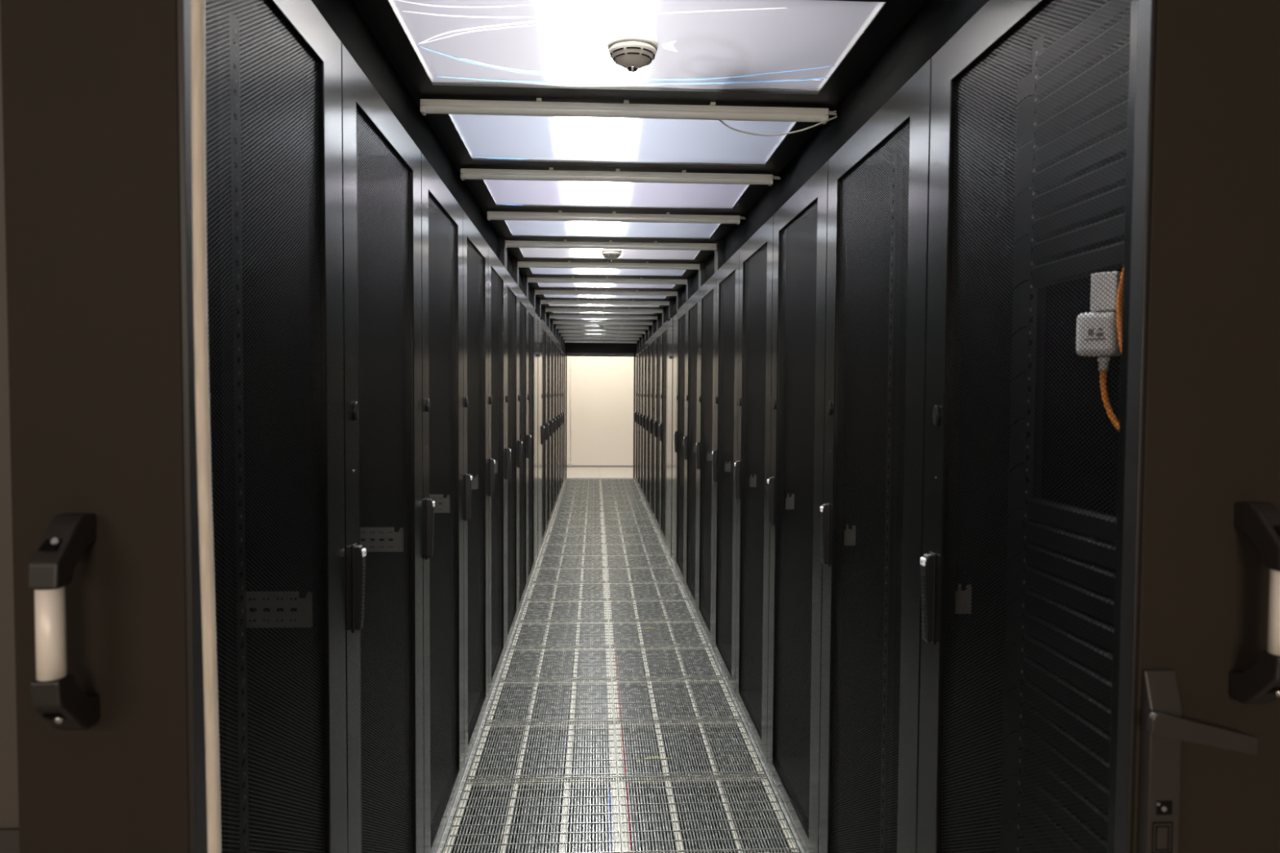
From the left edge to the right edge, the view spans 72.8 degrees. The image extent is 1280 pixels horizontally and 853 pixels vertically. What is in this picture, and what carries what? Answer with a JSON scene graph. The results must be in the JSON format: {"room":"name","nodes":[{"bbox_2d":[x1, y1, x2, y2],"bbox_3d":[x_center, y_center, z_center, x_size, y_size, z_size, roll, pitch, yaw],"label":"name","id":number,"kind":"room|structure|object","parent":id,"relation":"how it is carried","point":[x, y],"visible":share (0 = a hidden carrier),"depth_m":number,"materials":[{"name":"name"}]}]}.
{"room":"server room","nodes":[
{"label":"server room","id":0,"kind":"room"},
{"bbox_2d":[0,10,18,828],"bbox_3d":[-2.001,-0.280,0.865,4.090,3.500,0.025,0,2,-3],"label":"wall","id":1,"kind":"structure","parent":0,"point":[9,797],"depth_m":0.94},
{"bbox_2d":[0,827,19,852],"bbox_3d":[-1.199,0.955,0.941,1.209,1.036,0.004,0,2,-3],"label":"trim","id":2,"kind":"structure","parent":1,"relation":"attached to","point":[9,837],"depth_m":0.94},
{"bbox_2d":[0,0,221,852],"bbox_3d":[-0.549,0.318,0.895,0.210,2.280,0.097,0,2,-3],"label":"door","id":3,"kind":"structure","parent":1,"relation":"in","point":[104,101],"depth_m":0.90,"materials":[{"name":"brown metal"}]},
{"bbox_2d":[555,324,648,329],"bbox_3d":[-0.464,-1.302,11.393,1.288,0.048,0.044,0,2,-3],"label":"lamp","id":4,"kind":"object","parent":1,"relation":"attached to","point":[582,326],"visible":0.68,"depth_m":11.37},
{"bbox_2d":[552,320,653,324],"bbox_3d":[-0.419,-1.270,10.595,1.288,0.048,0.044,0,2,-3],"label":"lamp","id":5,"kind":"object","parent":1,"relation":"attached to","point":[581,322],"visible":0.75,"depth_m":10.58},
{"bbox_2d":[549,314,657,319],"bbox_3d":[-0.382,-1.238,9.797,1.288,0.048,0.044,0,2,-3],"label":"lamp","id":6,"kind":"object","parent":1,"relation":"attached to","point":[595,317],"visible":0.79,"depth_m":9.78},
{"bbox_2d":[550,316,656,319],"bbox_3d":[-0.415,-1.224,9.796,1.199,0.017,0.034,0,2,-3],"label":"diffuser","id":7,"kind":"object","parent":6,"relation":"attached to","point":[595,317],"depth_m":9.79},
{"bbox_2d":[545,307,662,313],"bbox_3d":[-0.334,-1.206,8.999,1.288,0.048,0.044,0,2,-3],"label":"lamp","id":8,"kind":"object","parent":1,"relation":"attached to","point":[547,309],"visible":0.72,"depth_m":8.98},
{"bbox_2d":[546,310,662,312],"bbox_3d":[-0.367,-1.192,8.998,1.199,0.017,0.034,0,2,-3],"label":"diffuser","id":9,"kind":"object","parent":8,"relation":"attached to","point":[592,311],"depth_m":8.99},
{"bbox_2d":[540,298,669,305],"bbox_3d":[-0.292,-1.175,8.201,1.288,0.048,0.044,0,2,-3],"label":"lamp","id":10,"kind":"object","parent":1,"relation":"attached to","point":[632,302],"visible":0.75,"depth_m":8.18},
{"bbox_2d":[542,302,668,305],"bbox_3d":[-0.325,-1.161,8.200,1.199,0.017,0.034,0,2,-3],"label":"diffuser","id":11,"kind":"object","parent":10,"relation":"attached to","point":[556,303],"depth_m":8.19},
{"bbox_2d":[544,294,666,298],"bbox_3d":[-0.310,-1.189,7.793,1.110,0.008,0.598,0,2,-3],"label":"roof panel","id":12,"kind":"object","parent":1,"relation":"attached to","point":[545,295],"visible":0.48,"depth_m":7.96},
{"bbox_2d":[534,288,677,296],"bbox_3d":[-0.250,-1.143,7.402,1.288,0.048,0.044,0,2,-3],"label":"lamp","id":13,"kind":"object","parent":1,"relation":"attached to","point":[637,292],"visible":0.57,"depth_m":7.38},
{"bbox_2d":[536,292,676,296],"bbox_3d":[-0.282,-1.129,7.401,1.199,0.017,0.034,0,2,-3],"label":"diffuser","id":14,"kind":"object","parent":13,"relation":"attached to","point":[669,294],"depth_m":7.39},
{"bbox_2d":[537,282,675,288],"bbox_3d":[-0.268,-1.157,6.995,1.110,0.008,0.598,0,2,-3],"label":"roof panel","id":15,"kind":"object","parent":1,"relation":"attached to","point":[540,284],"visible":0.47,"depth_m":7.14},
{"bbox_2d":[527,276,687,284],"bbox_3d":[-0.215,-1.111,6.604,1.288,0.048,0.044,0,2,-3],"label":"lamp","id":16,"kind":"object","parent":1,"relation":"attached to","point":[556,280],"visible":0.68,"depth_m":6.59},
{"bbox_2d":[528,280,686,284],"bbox_3d":[-0.247,-1.097,6.603,1.199,0.017,0.034,0,2,-3],"label":"diffuser","id":17,"kind":"object","parent":16,"relation":"attached to","point":[623,282],"depth_m":6.59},
{"bbox_2d":[529,267,685,275],"bbox_3d":[-0.227,-1.126,6.197,1.110,0.008,0.598,0,2,-3],"label":"roof panel","id":18,"kind":"object","parent":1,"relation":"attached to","point":[535,270],"visible":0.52,"depth_m":6.32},
{"bbox_2d":[517,260,699,270],"bbox_3d":[-0.178,-1.079,5.805,1.288,0.048,0.044,0,2,-3],"label":"lamp","id":19,"kind":"object","parent":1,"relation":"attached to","point":[646,265],"visible":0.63,"depth_m":5.79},
{"bbox_2d":[518,264,697,269],"bbox_3d":[-0.210,-1.065,5.804,1.199,0.017,0.034,0,2,-3],"label":"diffuser","id":20,"kind":"object","parent":19,"relation":"attached to","point":[578,266],"depth_m":5.79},
{"bbox_2d":[519,247,700,259],"bbox_3d":[-0.186,-1.094,5.398,1.110,0.008,0.598,0,2,-3],"label":"roof panel","id":21,"kind":"object","parent":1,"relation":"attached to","point":[526,251],"visible":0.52,"depth_m":5.49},
{"bbox_2d":[505,239,716,251],"bbox_3d":[-0.135,-1.047,5.007,1.288,0.048,0.044,0,2,-3],"label":"lamp","id":22,"kind":"object","parent":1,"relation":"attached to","point":[531,244],"visible":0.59,"depth_m":4.99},
{"bbox_2d":[506,244,714,250],"bbox_3d":[-0.168,-1.034,5.006,1.199,0.017,0.034,0,2,-3],"label":"diffuser","id":23,"kind":"object","parent":22,"relation":"attached to","point":[644,246],"depth_m":5.00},
{"bbox_2d":[505,220,719,238],"bbox_3d":[-0.145,-1.062,4.600,1.110,0.008,0.598,0,2,-3],"label":"roof panel","id":24,"kind":"object","parent":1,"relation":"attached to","point":[534,228],"visible":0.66,"depth_m":4.66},
{"bbox_2d":[483,179,749,208],"bbox_3d":[-0.103,-1.027,3.802,1.110,0.014,0.598,0,2,-3],"label":"roof panel","id":25,"kind":"object","parent":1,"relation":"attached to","point":[504,192],"visible":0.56,"depth_m":3.83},
{"bbox_2d":[487,210,745,224],"bbox_3d":[-0.091,-1.016,4.209,1.288,0.048,0.044,0,2,-3],"label":"lamp","id":26,"kind":"object","parent":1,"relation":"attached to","point":[560,215],"visible":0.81,"depth_m":4.19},
{"bbox_2d":[489,215,737,223],"bbox_3d":[-0.124,-1.002,4.208,1.199,0.017,0.034,0,2,-3],"label":"diffuser","id":27,"kind":"object","parent":26,"relation":"attached to","point":[655,219],"depth_m":4.20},
{"bbox_2d":[460,167,780,186],"bbox_3d":[-0.053,-0.984,3.410,1.288,0.048,0.044,0,2,-3],"label":"ceiling light","id":28,"kind":"object","parent":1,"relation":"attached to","point":[552,175],"visible":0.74,"depth_m":3.39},
{"bbox_2d":[463,173,769,184],"bbox_3d":[-0.086,-0.970,3.409,1.199,0.017,0.034,0,2,-3],"label":"diffuser","id":29,"kind":"object","parent":28,"relation":"attached to","point":[731,179],"depth_m":3.40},
{"bbox_2d":[448,114,795,164],"bbox_3d":[-0.062,-0.996,3.004,1.110,0.013,0.598,0,2,-3],"label":"roof panel","id":30,"kind":"object","parent":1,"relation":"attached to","point":[484,136],"visible":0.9,"depth_m":3.00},
{"bbox_2d":[420,97,836,136],"bbox_3d":[-0.008,-0.933,2.618,1.288,0.087,0.054,0,2,-3],"label":"ceiling light","id":31,"kind":"object","parent":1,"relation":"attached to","point":[538,108],"visible":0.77,"depth_m":2.60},
{"bbox_2d":[423,105,825,122],"bbox_3d":[-0.040,-0.938,2.611,1.199,0.017,0.034,0,2,-3],"label":"diffuser","id":32,"kind":"object","parent":31,"relation":"attached to","point":[664,112],"depth_m":2.60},
{"bbox_2d":[388,0,884,91],"bbox_3d":[-0.021,-0.962,2.205,1.110,0.017,0.598,0,2,-3],"label":"roof panel","id":33,"kind":"object","parent":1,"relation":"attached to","point":[798,45],"visible":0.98,"depth_m":2.15,"materials":[{"name":"plastic"}]},
{"bbox_2d":[607,35,657,72],"bbox_3d":[-0.019,-0.946,2.191,0.128,0.098,0.128,-1,3,-25],"label":"smoke detector","id":34,"kind":"object","parent":33,"relation":"attached to","point":[632,53],"visible":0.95,"depth_m":2.15,"materials":[{"name":"white plastic"}]},
{"bbox_2d":[352,0,925,341],"bbox_3d":[-0.322,-1.219,8.077,1.326,0.050,14.350,0,2,-3],"label":"trim","id":35,"kind":"structure","parent":1,"relation":"attached to","point":[380,15],"depth_m":2.81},
{"bbox_2d":[566,355,633,465],"bbox_3d":[-0.803,-0.930,17.509,8.200,3.500,0.100,0,2,-3],"label":"wall","id":36,"kind":"structure","parent":0,"point":[600,389],"depth_m":17.48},
{"bbox_2d":[436,466,805,852],"bbox_3d":[-0.245,1.487,6.560,8.200,0.460,22.000,0,2,-3],"label":"floor","id":37,"kind":"structure","parent":0,"point":[571,472],"depth_m":4.81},
{"bbox_2d":[204,0,346,852],"bbox_3d":[-1.122,0.348,1.359,1.124,2.217,0.796,0,2,-3],"label":"tall cabinet","id":38,"kind":"object","parent":37,"relation":"on","point":[273,68],"visible":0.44,"depth_m":1.65,"materials":[{"name":"black metal"}]},
{"bbox_2d":[341,42,423,852],"bbox_3d":[-1.163,0.316,2.157,1.124,2.217,0.796,0,2,-3],"label":"tall cabinet","id":39,"kind":"object","parent":37,"relation":"on","point":[381,163],"visible":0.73,"depth_m":2.43,"materials":[{"name":"black metal"}]},
{"bbox_2d":[421,152,463,852],"bbox_3d":[-1.205,0.284,2.955,1.124,2.217,0.796,0,2,-3],"label":"tall cabinet","id":40,"kind":"object","parent":37,"relation":"on","point":[442,215],"visible":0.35,"depth_m":3.23,"materials":[{"name":"black metal"}]},
{"bbox_2d":[462,209,488,772],"bbox_3d":[-1.246,0.253,3.754,1.124,2.217,0.796,0,2,-3],"label":"tall cabinet","id":41,"kind":"object","parent":37,"relation":"on","point":[475,248],"visible":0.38,"depth_m":4.04,"materials":[{"name":"black metal"}]},
{"bbox_2d":[488,244,506,698],"bbox_3d":[-1.287,0.221,4.552,1.124,2.217,0.796,0,2,-3],"label":"tall cabinet","id":42,"kind":"object","parent":37,"relation":"on","point":[496,270],"visible":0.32,"depth_m":4.84,"materials":[{"name":"black metal"}]},
{"bbox_2d":[438,478,566,852],"bbox_3d":[-0.963,1.180,8.778,0.020,0.038,13.156,0,2,-3],"label":"trim","id":43,"kind":"structure","parent":37,"relation":"on","point":[442,846],"depth_m":3.96,"materials":[{"name":"beige metal"}]},
{"bbox_2d":[505,268,518,648],"bbox_3d":[-1.328,0.189,5.350,1.124,2.217,0.796,0,2,-3],"label":"tall cabinet","id":44,"kind":"object","parent":37,"relation":"on","point":[511,286],"visible":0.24,"depth_m":5.57,"materials":[{"name":"black metal"}]},
{"bbox_2d":[518,286,527,613],"bbox_3d":[-1.370,0.157,6.149,1.124,2.217,0.796,0,2,-3],"label":"tall cabinet","id":45,"kind":"object","parent":37,"relation":"on","point":[522,300],"visible":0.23,"depth_m":6.45,"materials":[{"name":"black metal"}]},
{"bbox_2d":[527,298,534,587],"bbox_3d":[-1.411,0.126,6.947,1.124,2.217,0.796,0,2,-3],"label":"tall cabinet","id":46,"kind":"object","parent":37,"relation":"on","point":[531,309],"visible":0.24,"depth_m":7.24,"materials":[{"name":"black metal"}]},
{"bbox_2d":[443,777,621,852],"bbox_3d":[-0.368,1.416,3.111,0.588,0.048,0.588,0,2,-3],"label":"floor grate","id":47,"kind":"object","parent":37,"relation":"in","point":[615,841],"visible":1,"depth_m":3.12,"materials":[{"name":"beige metal"}]},
{"bbox_2d":[534,311,542,566],"bbox_3d":[-1.208,0.103,7.833,0.620,2.195,0.941,0,2,-3],"label":"filler panel","id":48,"kind":"object","parent":37,"relation":"on","point":[538,322],"visible":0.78,"depth_m":7.83,"materials":[{"name":"beige metal"}]},
{"bbox_2d":[467,720,617,787],"bbox_3d":[-0.399,1.392,3.697,0.588,0.048,0.588,0,2,-3],"label":"floor grate","id":49,"kind":"object","parent":37,"relation":"in","point":[611,767],"visible":0.94,"depth_m":3.69,"materials":[{"name":"beige metal"}]},
{"bbox_2d":[540,318,546,546],"bbox_3d":[-1.501,0.056,8.693,1.124,2.217,0.796,0,2,-3],"label":"tall cabinet","id":50,"kind":"object","parent":37,"relation":"on","point":[544,325],"visible":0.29,"depth_m":8.98,"materials":[{"name":"black metal"}]},
{"bbox_2d":[546,324,550,533],"bbox_3d":[-1.542,0.024,9.492,1.124,2.217,0.796,0,2,-3],"label":"tall cabinet","id":51,"kind":"object","parent":37,"relation":"on","point":[548,331],"visible":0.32,"depth_m":9.77,"materials":[{"name":"black metal"}]},
{"bbox_2d":[486,679,613,729],"bbox_3d":[-0.429,1.369,4.284,0.588,0.048,0.588,0,2,-3],"label":"floor grate","id":52,"kind":"object","parent":37,"relation":"in","point":[608,701],"visible":0.91,"depth_m":4.28,"materials":[{"name":"beige metal"}]},
{"bbox_2d":[550,330,553,521],"bbox_3d":[-1.584,-0.007,10.290,1.124,2.217,0.796,0,2,-3],"label":"tall cabinet","id":53,"kind":"object","parent":37,"relation":"on","point":[551,333],"visible":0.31,"depth_m":10.56,"materials":[{"name":"black metal"}]},
{"bbox_2d":[311,0,564,349],"bbox_3d":[-0.972,-1.127,8.453,0.046,0.172,15.060,0,2,-3],"label":"beam","id":54,"kind":"structure","parent":53,"relation":"on","point":[344,17],"depth_m":2.54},
{"bbox_2d":[553,334,556,511],"bbox_3d":[-1.625,-0.039,11.088,1.124,2.217,0.796,0,2,-3],"label":"tall cabinet","id":55,"kind":"object","parent":37,"relation":"on","point":[554,337],"visible":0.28,"depth_m":11.37,"materials":[{"name":"black metal"}]},
{"bbox_2d":[500,646,611,685],"bbox_3d":[-0.459,1.345,4.871,0.588,0.048,0.588,0,2,-3],"label":"floor grate","id":56,"kind":"object","parent":37,"relation":"in","point":[607,671],"visible":0.88,"depth_m":4.88,"materials":[{"name":"beige metal"}]},
{"bbox_2d":[556,339,559,502],"bbox_3d":[-1.666,-0.071,11.886,1.124,2.217,0.796,0,2,-3],"label":"tall cabinet","id":57,"kind":"object","parent":37,"relation":"on","point":[557,342],"visible":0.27,"depth_m":12.19,"materials":[{"name":"black metal"}]},
{"bbox_2d":[511,620,609,653],"bbox_3d":[-0.490,1.322,5.458,0.588,0.048,0.588,0,2,-3],"label":"floor grate","id":58,"kind":"object","parent":37,"relation":"in","point":[605,631],"visible":0.9,"depth_m":5.46,"materials":[{"name":"beige metal"}]},
{"bbox_2d":[559,342,561,495],"bbox_3d":[-1.707,-0.103,12.685,1.124,2.217,0.796,0,2,-3],"label":"tall cabinet","id":59,"kind":"object","parent":37,"relation":"on","point":[560,345],"visible":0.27,"depth_m":12.98,"materials":[{"name":"black metal"}]},
{"bbox_2d":[560,346,563,490],"bbox_3d":[-1.748,-0.135,13.483,1.124,2.217,0.796,0,2,-3],"label":"tall cabinet","id":60,"kind":"object","parent":37,"relation":"on","point":[562,415],"visible":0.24,"depth_m":13.77,"materials":[{"name":"black metal"}]},
{"bbox_2d":[520,599,608,626],"bbox_3d":[-0.520,1.299,6.045,0.588,0.048,0.588,0,2,-3],"label":"floor grate","id":61,"kind":"object","parent":37,"relation":"in","point":[603,609],"visible":0.91,"depth_m":6.05,"materials":[{"name":"beige metal"}]},
{"bbox_2d":[526,582,607,604],"bbox_3d":[-0.550,1.275,6.632,0.588,0.048,0.588,0,2,-3],"label":"floor grate","id":62,"kind":"object","parent":37,"relation":"in","point":[591,590],"visible":0.91,"depth_m":6.63,"materials":[{"name":"beige metal"}]},
{"bbox_2d":[532,567,605,586],"bbox_3d":[-0.581,1.252,7.218,0.588,0.048,0.588,0,2,-3],"label":"floor grate","id":63,"kind":"object","parent":37,"relation":"in","point":[601,574],"visible":0.9,"depth_m":7.23,"materials":[{"name":"beige metal"}]},
{"bbox_2d":[537,554,604,572],"bbox_3d":[-0.611,1.229,7.805,0.588,0.048,0.588,0,2,-3],"label":"floor grate","id":64,"kind":"object","parent":37,"relation":"in","point":[560,563],"visible":0.96,"depth_m":7.81,"materials":[{"name":"beige metal"}]},
{"bbox_2d":[542,543,604,559],"bbox_3d":[-0.641,1.205,8.392,0.588,0.048,0.588,0,2,-3],"label":"floor grate","id":65,"kind":"object","parent":37,"relation":"in","point":[601,549],"visible":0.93,"depth_m":8.40,"materials":[{"name":"beige metal"}]},
{"bbox_2d":[545,533,604,547],"bbox_3d":[-0.672,1.182,8.979,0.588,0.048,0.588,0,2,-3],"label":"floor grate","id":66,"kind":"object","parent":37,"relation":"in","point":[557,536],"visible":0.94,"depth_m":8.99,"materials":[{"name":"beige metal"}]},
{"bbox_2d":[548,525,603,536],"bbox_3d":[-0.702,1.159,9.566,0.588,0.048,0.588,0,2,-3],"label":"floor grate","id":67,"kind":"object","parent":37,"relation":"in","point":[600,528],"visible":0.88,"depth_m":9.58,"materials":[{"name":"beige metal"}]},
{"bbox_2d":[551,517,602,525],"bbox_3d":[-0.732,1.135,10.153,0.588,0.048,0.588,0,2,-3],"label":"floor grate","id":68,"kind":"object","parent":37,"relation":"in","point":[567,523],"visible":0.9,"depth_m":10.23,"materials":[{"name":"beige metal"}]},
{"bbox_2d":[554,511,602,521],"bbox_3d":[-0.763,1.112,10.740,0.588,0.048,0.588,0,2,-3],"label":"floor grate","id":69,"kind":"object","parent":37,"relation":"in","point":[557,513],"visible":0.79,"depth_m":10.75,"materials":[{"name":"beige metal"}]},
{"bbox_2d":[564,342,636,478],"bbox_3d":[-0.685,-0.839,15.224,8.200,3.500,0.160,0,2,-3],"label":"trim","id":70,"kind":"structure","parent":37,"relation":"on","point":[586,349],"depth_m":15.17,"materials":[{"name":"black metal"}]},
{"bbox_2d":[602,511,650,521],"bbox_3d":[-0.173,1.114,10.770,0.588,0.048,0.588,0,2,-3],"label":"floor grate","id":71,"kind":"object","parent":37,"relation":"in","point":[610,513],"visible":0.87,"depth_m":10.83,"materials":[{"name":"beige metal"}]},
{"bbox_2d":[602,517,653,525],"bbox_3d":[-0.142,1.137,10.183,0.588,0.048,0.588,0,2,-3],"label":"floor grate","id":72,"kind":"object","parent":37,"relation":"in","point":[651,522],"visible":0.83,"depth_m":10.28,"materials":[{"name":"beige metal"}]},
{"bbox_2d":[603,524,657,537],"bbox_3d":[-0.112,1.161,9.596,0.588,0.048,0.588,0,2,-3],"label":"floor grate","id":73,"kind":"object","parent":37,"relation":"in","point":[639,528],"visible":0.86,"depth_m":9.61,"materials":[{"name":"beige metal"}]},
{"bbox_2d":[603,533,662,546],"bbox_3d":[-0.082,1.184,9.010,0.588,0.048,0.588,0,2,-3],"label":"floor grate","id":74,"kind":"object","parent":37,"relation":"in","point":[657,539],"visible":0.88,"depth_m":9.01,"materials":[{"name":"beige metal"}]},
{"bbox_2d":[604,542,666,558],"bbox_3d":[-0.052,1.208,8.423,0.588,0.048,0.588,0,2,-3],"label":"floor grate","id":75,"kind":"object","parent":37,"relation":"in","point":[624,546],"visible":0.9,"depth_m":8.43,"materials":[{"name":"beige metal"}]},
{"bbox_2d":[635,349,638,483],"bbox_3d":[0.489,-0.158,14.399,1.124,2.217,0.796,0,2,-3],"label":"tall cabinet","id":76,"kind":"object","parent":37,"relation":"on","point":[637,355],"visible":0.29,"depth_m":14.65,"materials":[{"name":"black metal"}]},
{"bbox_2d":[604,554,672,570],"bbox_3d":[-0.021,1.231,7.836,0.588,0.048,0.588,0,2,-3],"label":"floor grate","id":77,"kind":"object","parent":37,"relation":"in","point":[668,563],"visible":0.89,"depth_m":7.84,"materials":[{"name":"beige metal"}]},
{"bbox_2d":[636,346,641,490],"bbox_3d":[0.531,-0.126,13.601,1.124,2.217,0.796,0,2,-3],"label":"tall cabinet","id":78,"kind":"object","parent":37,"relation":"on","point":[640,348],"visible":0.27,"depth_m":13.86,"materials":[{"name":"black metal"}]},
{"bbox_2d":[639,343,644,496],"bbox_3d":[0.572,-0.094,12.803,1.124,2.217,0.796,0,2,-3],"label":"tall cabinet","id":79,"kind":"object","parent":37,"relation":"on","point":[642,414],"visible":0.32,"depth_m":13.05,"materials":[{"name":"black metal"}]},
{"bbox_2d":[605,566,679,586],"bbox_3d":[0.009,1.254,7.249,0.588,0.048,0.588,0,2,-3],"label":"floor grate","id":80,"kind":"object","parent":37,"relation":"in","point":[674,578],"visible":0.91,"depth_m":7.26,"materials":[{"name":"beige metal"}]},
{"bbox_2d":[642,340,647,502],"bbox_3d":[0.613,-0.062,12.005,1.124,2.217,0.796,0,2,-3],"label":"tall cabinet","id":81,"kind":"object","parent":37,"relation":"on","point":[645,456],"visible":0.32,"depth_m":12.26,"materials":[{"name":"black metal"}]},
{"bbox_2d":[606,581,686,604],"bbox_3d":[0.039,1.278,6.662,0.588,0.048,0.588,0,2,-3],"label":"floor grate","id":82,"kind":"object","parent":37,"relation":"in","point":[680,591],"visible":0.9,"depth_m":6.67,"materials":[{"name":"beige metal"}]},
{"bbox_2d":[645,336,651,511],"bbox_3d":[0.654,-0.031,11.206,1.124,2.217,0.796,0,2,-3],"label":"tall cabinet","id":83,"kind":"object","parent":37,"relation":"on","point":[649,340],"visible":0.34,"depth_m":11.46,"materials":[{"name":"black metal"}]},
{"bbox_2d":[607,598,696,626],"bbox_3d":[0.070,1.301,6.075,0.588,0.048,0.588,0,2,-3],"label":"floor grate","id":84,"kind":"object","parent":37,"relation":"in","point":[690,615],"visible":0.96,"depth_m":6.08,"materials":[{"name":"beige metal"}]},
{"bbox_2d":[649,331,656,520],"bbox_3d":[0.696,0.001,10.408,1.124,2.217,0.796,0,2,-3],"label":"tall cabinet","id":85,"kind":"object","parent":37,"relation":"on","point":[652,420],"visible":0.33,"depth_m":10.66,"materials":[{"name":"black metal"}]},
{"bbox_2d":[636,0,988,350],"bbox_3d":[0.286,-1.122,8.518,0.046,0.172,15.060,0,2,-3],"label":"beam","id":86,"kind":"structure","parent":85,"relation":"on","point":[935,22],"depth_m":2.47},
{"bbox_2d":[653,326,661,533],"bbox_3d":[0.737,0.033,9.610,1.124,2.217,0.796,0,2,-3],"label":"tall cabinet","id":87,"kind":"object","parent":37,"relation":"on","point":[658,375],"visible":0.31,"depth_m":9.86,"materials":[{"name":"black metal"}]},
{"bbox_2d":[608,619,707,652],"bbox_3d":[0.100,1.324,5.489,0.588,0.048,0.588,0,2,-3],"label":"floor grate","id":88,"kind":"object","parent":37,"relation":"in","point":[699,635],"visible":0.88,"depth_m":5.49,"materials":[{"name":"beige metal"}]},
{"bbox_2d":[658,319,670,546],"bbox_3d":[0.778,0.065,8.811,1.124,2.217,0.796,0,2,-3],"label":"tall cabinet","id":89,"kind":"object","parent":37,"relation":"on","point":[663,426],"visible":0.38,"depth_m":9.06,"materials":[{"name":"black metal"}]},
{"bbox_2d":[609,645,721,684],"bbox_3d":[0.130,1.348,4.902,0.588,0.048,0.588,0,2,-3],"label":"floor grate","id":90,"kind":"object","parent":37,"relation":"in","point":[708,656],"visible":0.87,"depth_m":4.91,"materials":[{"name":"beige metal"}]},
{"bbox_2d":[666,312,677,565],"bbox_3d":[0.575,0.110,7.925,0.620,2.195,0.941,0,2,-3],"label":"filler panel","id":91,"kind":"object","parent":37,"relation":"on","point":[672,323],"visible":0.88,"depth_m":7.89,"materials":[{"name":"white metal"}]},
{"bbox_2d":[612,677,740,728],"bbox_3d":[0.161,1.371,4.315,0.588,0.048,0.588,0,2,-3],"label":"floor grate","id":92,"kind":"object","parent":37,"relation":"in","point":[730,708],"visible":0.92,"depth_m":4.31,"materials":[{"name":"beige metal"}]},
{"bbox_2d":[674,300,687,586],"bbox_3d":[0.868,0.134,7.065,1.124,2.217,0.796,0,2,-3],"label":"tall cabinet","id":93,"kind":"object","parent":37,"relation":"on","point":[682,321],"visible":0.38,"depth_m":7.32,"materials":[{"name":"black metal"}]},
{"bbox_2d":[614,719,764,785],"bbox_3d":[0.191,1.394,3.728,0.588,0.048,0.588,0,2,-3],"label":"floor grate","id":94,"kind":"object","parent":37,"relation":"in","point":[753,762],"visible":0.91,"depth_m":3.71,"materials":[{"name":"beige metal"}]},
{"bbox_2d":[683,288,699,613],"bbox_3d":[0.909,0.166,6.267,1.124,2.217,0.796,0,2,-3],"label":"tall cabinet","id":95,"kind":"object","parent":37,"relation":"on","point":[691,437],"visible":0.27,"depth_m":6.52,"materials":[{"name":"black metal"}]},
{"bbox_2d":[695,271,716,648],"bbox_3d":[0.951,0.198,5.468,1.124,2.217,0.796,0,2,-3],"label":"tall cabinet","id":96,"kind":"object","parent":37,"relation":"on","point":[705,446],"visible":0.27,"depth_m":5.72,"materials":[{"name":"black metal"}]},
{"bbox_2d":[617,774,799,852],"bbox_3d":[0.221,1.418,3.141,0.588,0.048,0.588,0,2,-3],"label":"floor grate","id":97,"kind":"object","parent":37,"relation":"in","point":[784,834],"visible":1,"depth_m":3.13,"materials":[{"name":"beige metal"}]},
{"bbox_2d":[633,478,804,852],"bbox_3d":[0.229,1.185,8.840,0.020,0.038,13.156,0,2,-3],"label":"trim","id":98,"kind":"structure","parent":37,"relation":"on","point":[790,826],"depth_m":3.97,"materials":[{"name":"beige metal"}]},
{"bbox_2d":[711,248,739,695],"bbox_3d":[0.992,0.230,4.670,1.124,2.217,0.796,0,2,-3],"label":"tall cabinet","id":99,"kind":"object","parent":37,"relation":"on","point":[724,457],"visible":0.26,"depth_m":4.91,"materials":[{"name":"black metal"}]},
{"bbox_2d":[733,214,773,766],"bbox_3d":[1.033,0.261,3.872,1.124,2.217,0.796,0,2,-3],"label":"tall cabinet","id":100,"kind":"object","parent":37,"relation":"on","point":[753,464],"visible":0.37,"depth_m":4.11,"materials":[{"name":"black metal"}]},
{"bbox_2d":[767,160,828,852],"bbox_3d":[1.074,0.293,3.074,1.124,2.217,0.796,0,2,-3],"label":"tall cabinet","id":101,"kind":"object","parent":37,"relation":"on","point":[795,485],"visible":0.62,"depth_m":3.29,"materials":[{"name":"black metal"}]},
{"bbox_2d":[818,57,932,852],"bbox_3d":[1.116,0.325,2.275,1.124,2.217,0.796,0,2,-3],"label":"tall cabinet","id":102,"kind":"object","parent":37,"relation":"on","point":[872,508],"visible":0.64,"depth_m":2.48,"materials":[{"name":"black metal"}]},
{"bbox_2d":[916,0,1137,852],"bbox_3d":[1.157,0.357,1.477,1.124,2.217,0.796,0,2,-3],"label":"tall cabinet","id":103,"kind":"object","parent":37,"relation":"on","point":[1033,103],"visible":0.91,"depth_m":1.61,"materials":[{"name":"black metal"}]},
{"bbox_2d":[1075,271,1121,370],"bbox_3d":[0.701,-0.159,1.321,0.047,0.146,0.058,-2,3,-43],"label":"power adapter","id":104,"kind":"object","parent":103,"relation":"attached to","point":[1116,272],"visible":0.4,"depth_m":1.30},
{"bbox_2d":[1099,370,1119,431],"bbox_3d":[0.723,-0.030,1.284,0.011,0.108,0.089,-1,3,-27],"label":"cable","id":105,"kind":"object","parent":104,"relation":"hanging from","point":[1105,371],"visible":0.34,"depth_m":1.31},
{"bbox_3d":[2.094,-0.264,1.077,4.108,3.500,0.025,0,2,-3],"label":"wall","id":106,"kind":"structure","parent":0,"visible":0},
{"bbox_2d":[1114,0,1279,852],"bbox_3d":[0.827,0.323,0.966,0.546,2.280,0.097,0,2,-3],"label":"door","id":107,"kind":"structure","parent":106,"relation":"in","point":[1198,754],"depth_m":0.96,"materials":[{"name":"brown metal"}]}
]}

